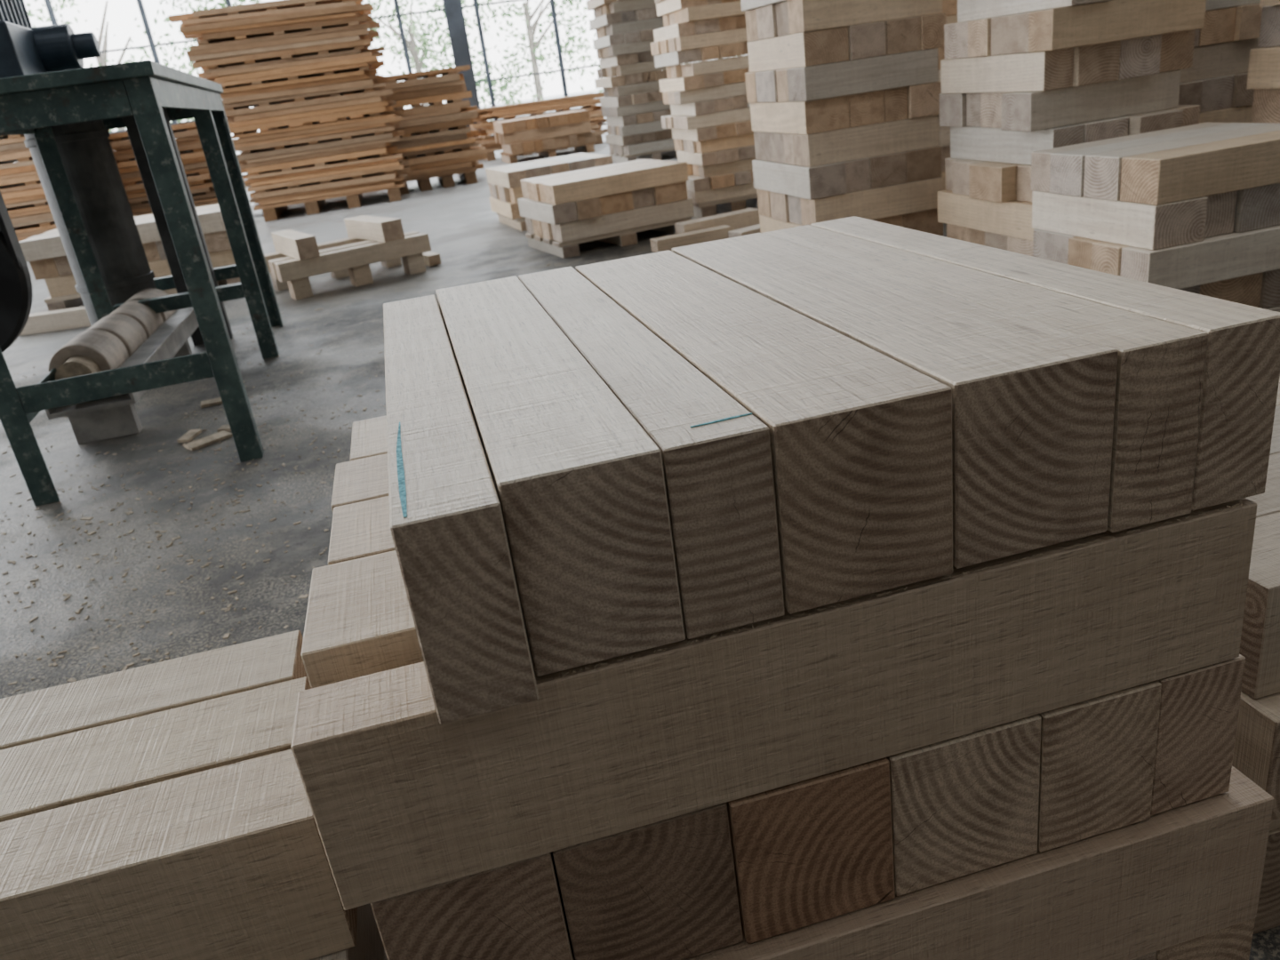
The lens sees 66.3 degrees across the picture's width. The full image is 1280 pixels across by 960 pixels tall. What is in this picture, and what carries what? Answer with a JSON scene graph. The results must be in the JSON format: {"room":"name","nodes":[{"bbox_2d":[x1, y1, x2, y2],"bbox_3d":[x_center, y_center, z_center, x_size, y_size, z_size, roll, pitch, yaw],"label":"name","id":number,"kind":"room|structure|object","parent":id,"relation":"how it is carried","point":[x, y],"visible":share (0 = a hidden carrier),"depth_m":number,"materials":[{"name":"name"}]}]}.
{"room":"woodworking shop","nodes":[
{"label":"woodworking shop","id":0,"kind":"room"},
{"bbox_2d":[0,132,1279,959],"bbox_3d":[-1.242,-1.127,5.189,18.000,0.100,20.000,-12,23,-10],"label":"floor","id":1,"kind":"structure","parent":0,"point":[470,240],"depth_m":2.31,"materials":[{"name":"concrete"}]},
{"bbox_2d":[0,129,136,241],"bbox_3d":[-5.064,-2.307,7.899,1.712,0.972,1.067,-12,23,-10],"label":"pallet stack","id":2,"kind":"object","parent":1,"relation":"on","point":[21,189],"visible":0.27,"depth_m":7.49,"materials":[{"name":"brown wood"}]},
{"bbox_2d":[19,288,177,335],"bbox_3d":[-2.322,-0.773,4.440,0.890,0.100,0.659,-21,26,-28],"label":"loose timber offcuts","id":3,"kind":"object","parent":1,"relation":"on","point":[73,317],"visible":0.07,"depth_m":4.44,"materials":[{"name":"beige wood"}]},
{"bbox_2d":[45,288,198,444],"bbox_3d":[-1.584,-0.400,3.079,0.245,0.268,1.060,-12,23,-10],"label":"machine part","id":4,"kind":"object","parent":1,"relation":"on","point":[133,333],"visible":0.84,"depth_m":2.72,"materials":[{"name":"beige wood"}]},
{"bbox_2d":[18,203,240,311],"bbox_3d":[-2.583,-1.184,5.161,0.997,0.370,0.650,-12,23,-10],"label":"stack","id":5,"kind":"object","parent":1,"relation":"on","point":[46,255],"visible":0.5,"depth_m":4.86,"materials":[{"name":"beige wood"}]},
{"bbox_2d":[0,0,283,506],"bbox_3d":[-1.684,-0.832,2.782,0.940,1.312,1.724,-14,23,-13],"label":"table","id":6,"kind":"object","parent":1,"relation":"on","point":[65,110],"visible":0.88,"depth_m":2.37,"materials":[{"name":"green paint"}]},
{"bbox_2d":[108,121,232,215],"bbox_3d":[-4.213,-2.706,8.750,1.250,0.833,1.062,-12,23,-10],"label":"pallet stack","id":7,"kind":"object","parent":1,"relation":"on","point":[188,140],"visible":0.12,"depth_m":8.29,"materials":[{"name":"brown wood"}]},
{"bbox_2d":[0,630,387,959],"bbox_3d":[-0.544,0.396,0.667,0.743,0.385,0.310,-12,23,-10],"label":"stack","id":8,"kind":"object","parent":1,"relation":"on","point":[159,811],"visible":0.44,"depth_m":0.57,"materials":[{"name":"beige wood"}]},
{"bbox_2d":[168,0,410,222],"bbox_3d":[-2.872,-3.142,8.338,1.597,1.601,1.168,-12,23,-10],"label":"pallet stack","id":9,"kind":"object","parent":1,"relation":"on","point":[267,55],"visible":0.9,"depth_m":7.84,"materials":[{"name":"brown wood"}]},
{"bbox_2d":[232,0,363,148],"bbox_3d":[-3.306,-3.826,9.896,1.260,1.776,1.065,-12,23,-10],"label":"pallet stack","id":10,"kind":"object","parent":1,"relation":"on","point":[361,116],"visible":0.02,"depth_m":9.50,"materials":[{"name":"brown wood"}]},
{"bbox_2d":[0,256,606,691],"bbox_3d":[-1.076,0.085,2.081,3.706,0.011,4.551,-12,23,-10],"label":"chips","id":11,"kind":"object","parent":1,"relation":"on","point":[222,434],"visible":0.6,"depth_m":2.14,"materials":[{"name":"beige wood"}]},
{"bbox_2d":[264,215,441,300],"bbox_3d":[-1.377,-1.086,4.663,0.786,0.260,0.503,-21,26,-28],"label":"wooden pallet","id":12,"kind":"object","parent":1,"relation":"on","point":[298,257],"visible":0.94,"depth_m":4.51,"materials":[{"name":"beige wood"}]},
{"bbox_2d":[352,64,487,194],"bbox_3d":[-2.035,-3.232,9.082,1.068,0.983,1.059,-12,23,-10],"label":"pallet stack","id":13,"kind":"object","parent":1,"relation":"on","point":[437,141],"visible":0.67,"depth_m":8.64,"materials":[{"name":"brown wood"}]},
{"bbox_2d":[442,0,482,136],"bbox_3d":[-2.207,-6.396,11.201,9.700,5.200,0.180,-12,23,-10],"label":"posts","id":14,"kind":"object","parent":1,"relation":"on","point":[453,11],"visible":0.02,"depth_m":11.60,"materials":[{"name":"metal"}]},
{"bbox_2d":[470,91,607,160],"bbox_3d":[-1.229,-4.247,11.777,1.918,0.576,0.659,-12,23,-10],"label":"pallet stack","id":15,"kind":"object","parent":1,"relation":"on","point":[588,101],"visible":0.46,"depth_m":11.47,"materials":[{"name":"brown wood"}]},
{"bbox_2d":[493,110,597,164],"bbox_3d":[-1.056,-3.789,10.813,1.020,0.430,0.859,-12,23,-10],"label":"stack","id":16,"kind":"object","parent":1,"relation":"on","point":[542,134],"visible":0.98,"depth_m":10.45,"materials":[{"name":"brown wood"}]},
{"bbox_2d":[485,152,613,231],"bbox_3d":[-0.522,-1.716,5.801,0.647,0.324,0.663,-15,23,-16],"label":"stack","id":17,"kind":"object","parent":1,"relation":"on","point":[504,181],"visible":0.44,"depth_m":5.53,"materials":[{"name":"beige wood"}]},
{"bbox_2d":[517,159,694,258],"bbox_3d":[-0.171,-1.331,4.761,0.710,0.324,0.572,-16,24,-19],"label":"stack","id":18,"kind":"object","parent":1,"relation":"on","point":[610,204],"visible":0.98,"depth_m":4.54,"materials":[{"name":"beige wood"}]},
{"bbox_2d":[585,0,679,162],"bbox_3d":[-0.015,-3.534,8.628,0.636,1.364,0.806,-12,23,-10],"label":"stack","id":19,"kind":"object","parent":1,"relation":"on","point":[633,106],"visible":0.77,"depth_m":8.36,"materials":[{"name":"beige wood"}]},
{"bbox_2d":[650,0,758,218],"bbox_3d":[0.375,-2.031,4.997,0.499,1.284,0.521,-12,23,-10],"label":"stack","id":20,"kind":"object","parent":1,"relation":"on","point":[709,121],"visible":0.7,"depth_m":4.84,"materials":[{"name":"beige wood"}]},
{"bbox_2d":[650,208,760,252],"bbox_3d":[0.446,-1.173,4.338,0.810,0.200,0.402,-17,24,-21],"label":"loose timber offcuts","id":21,"kind":"object","parent":1,"relation":"on","point":[745,221],"visible":0.38,"depth_m":4.35,"materials":[{"name":"beige wood"}]},
{"bbox_2d":[291,216,1279,959],"bbox_3d":[0.070,0.152,0.781,0.548,0.586,0.514,-12,23,-10],"label":"stack","id":22,"kind":"object","parent":1,"relation":"on","point":[853,588],"visible":1,"depth_m":0.51,"materials":[{"name":"beige wood"}]},
{"bbox_2d":[740,0,946,236],"bbox_3d":[0.691,-1.338,3.361,0.507,1.184,0.544,-12,23,-10],"label":"stack","id":23,"kind":"object","parent":1,"relation":"on","point":[843,96],"visible":0.68,"depth_m":3.18,"materials":[{"name":"beige wood"}]},
{"bbox_2d":[934,0,970,190],"bbox_3d":[1.090,-1.790,4.180,0.536,1.284,0.543,-12,23,-10],"label":"stack","id":24,"kind":"object","parent":1,"relation":"on","point":[949,7],"visible":0.02,"depth_m":4.02,"materials":[{"name":"beige wood"}]},
{"bbox_2d":[937,0,1206,255],"bbox_3d":[1.207,-0.997,2.816,0.520,0.844,0.586,-12,23,-10],"label":"stack","id":25,"kind":"object","parent":1,"relation":"on","point":[1023,79],"visible":0.53,"depth_m":2.58,"materials":[{"name":"beige wood"}]},
{"bbox_2d":[1030,122,1279,311],"bbox_3d":[1.244,-0.556,2.270,0.523,0.444,0.442,-12,23,-10],"label":"stack","id":26,"kind":"object","parent":1,"relation":"on","point":[1194,208],"visible":0.66,"depth_m":2.07,"materials":[{"name":"beige wood"}]},
{"bbox_2d":[1178,0,1262,123],"bbox_3d":[1.670,-1.488,3.259,0.530,1.284,0.544,-12,23,-10],"label":"stack","id":27,"kind":"object","parent":1,"relation":"on","point":[1216,81],"visible":0.09,"depth_m":3.10,"materials":[{"name":"beige wood"}]},
{"bbox_2d":[1232,376,1279,934],"bbox_3d":[0.675,0.101,1.037,0.528,0.330,0.509,-12,23,-10],"label":"stack","id":28,"kind":"object","parent":1,"relation":"on","point":[1256,755],"visible":0.05,"depth_m":0.76,"materials":[{"name":"beige wood"}]},
{"bbox_2d":[1246,0,1279,123],"bbox_3d":[1.938,-0.974,2.462,0.528,0.884,0.535,-12,23,-10],"label":"stack","id":29,"kind":"object","parent":1,"relation":"on","point":[1264,63],"visible":0.27,"depth_m":2.58,"materials":[{"name":"beige wood"}]},
{"label":"outside","id":30,"kind":"structure","parent":0,"visible":0},
{"bbox_2d":[236,88,607,179],"bbox_3d":[-10.371,-14.015,39.201,80.000,0.100,55.000,-12,23,-10],"label":"ground","id":31,"kind":"structure","parent":30,"point":[596,90],"depth_m":57.66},
{"bbox_2d":[26,0,195,138],"bbox_3d":[-12.771,-10.271,22.746,5.333,6.287,3.680,-12,23,-10],"label":"broadleaf tree","id":32,"kind":"object","parent":31,"relation":"on","point":[101,60],"visible":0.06,"depth_m":22.79,"materials":[{"name":"green plant"}]},
{"bbox_2d":[134,0,261,120],"bbox_3d":[-8.378,-9.952,21.769,5.221,5.242,3.395,-12,23,-10],"label":"broadleaf tree","id":33,"kind":"object","parent":31,"relation":"on","point":[221,4],"visible":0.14,"depth_m":21.14,"materials":[{"name":"green plant"}]},
{"bbox_2d":[44,0,704,133],"bbox_3d":[-2.511,-6.452,14.084,15.030,3.220,0.075,-12,23,-10],"label":"fence","id":34,"kind":"object","parent":31,"relation":"on","point":[48,4],"visible":0.1,"depth_m":13.99,"materials":[{"name":"metal"}]},
{"bbox_2d":[365,0,511,120],"bbox_3d":[-5.311,-10.785,23.563,3.831,4.612,3.091,-12,23,-10],"label":"broadleaf tree","id":35,"kind":"object","parent":31,"relation":"on","point":[412,47],"visible":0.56,"depth_m":23.75,"materials":[{"name":"green plant"}]},
{"bbox_2d":[446,0,599,112],"bbox_3d":[-2.755,-12.095,24.986,4.655,5.246,4.037,-12,23,-10],"label":"broadleaf tree","id":36,"kind":"object","parent":31,"relation":"on","point":[531,29],"visible":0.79,"depth_m":25.31,"materials":[{"name":"green plant"}]}
]}

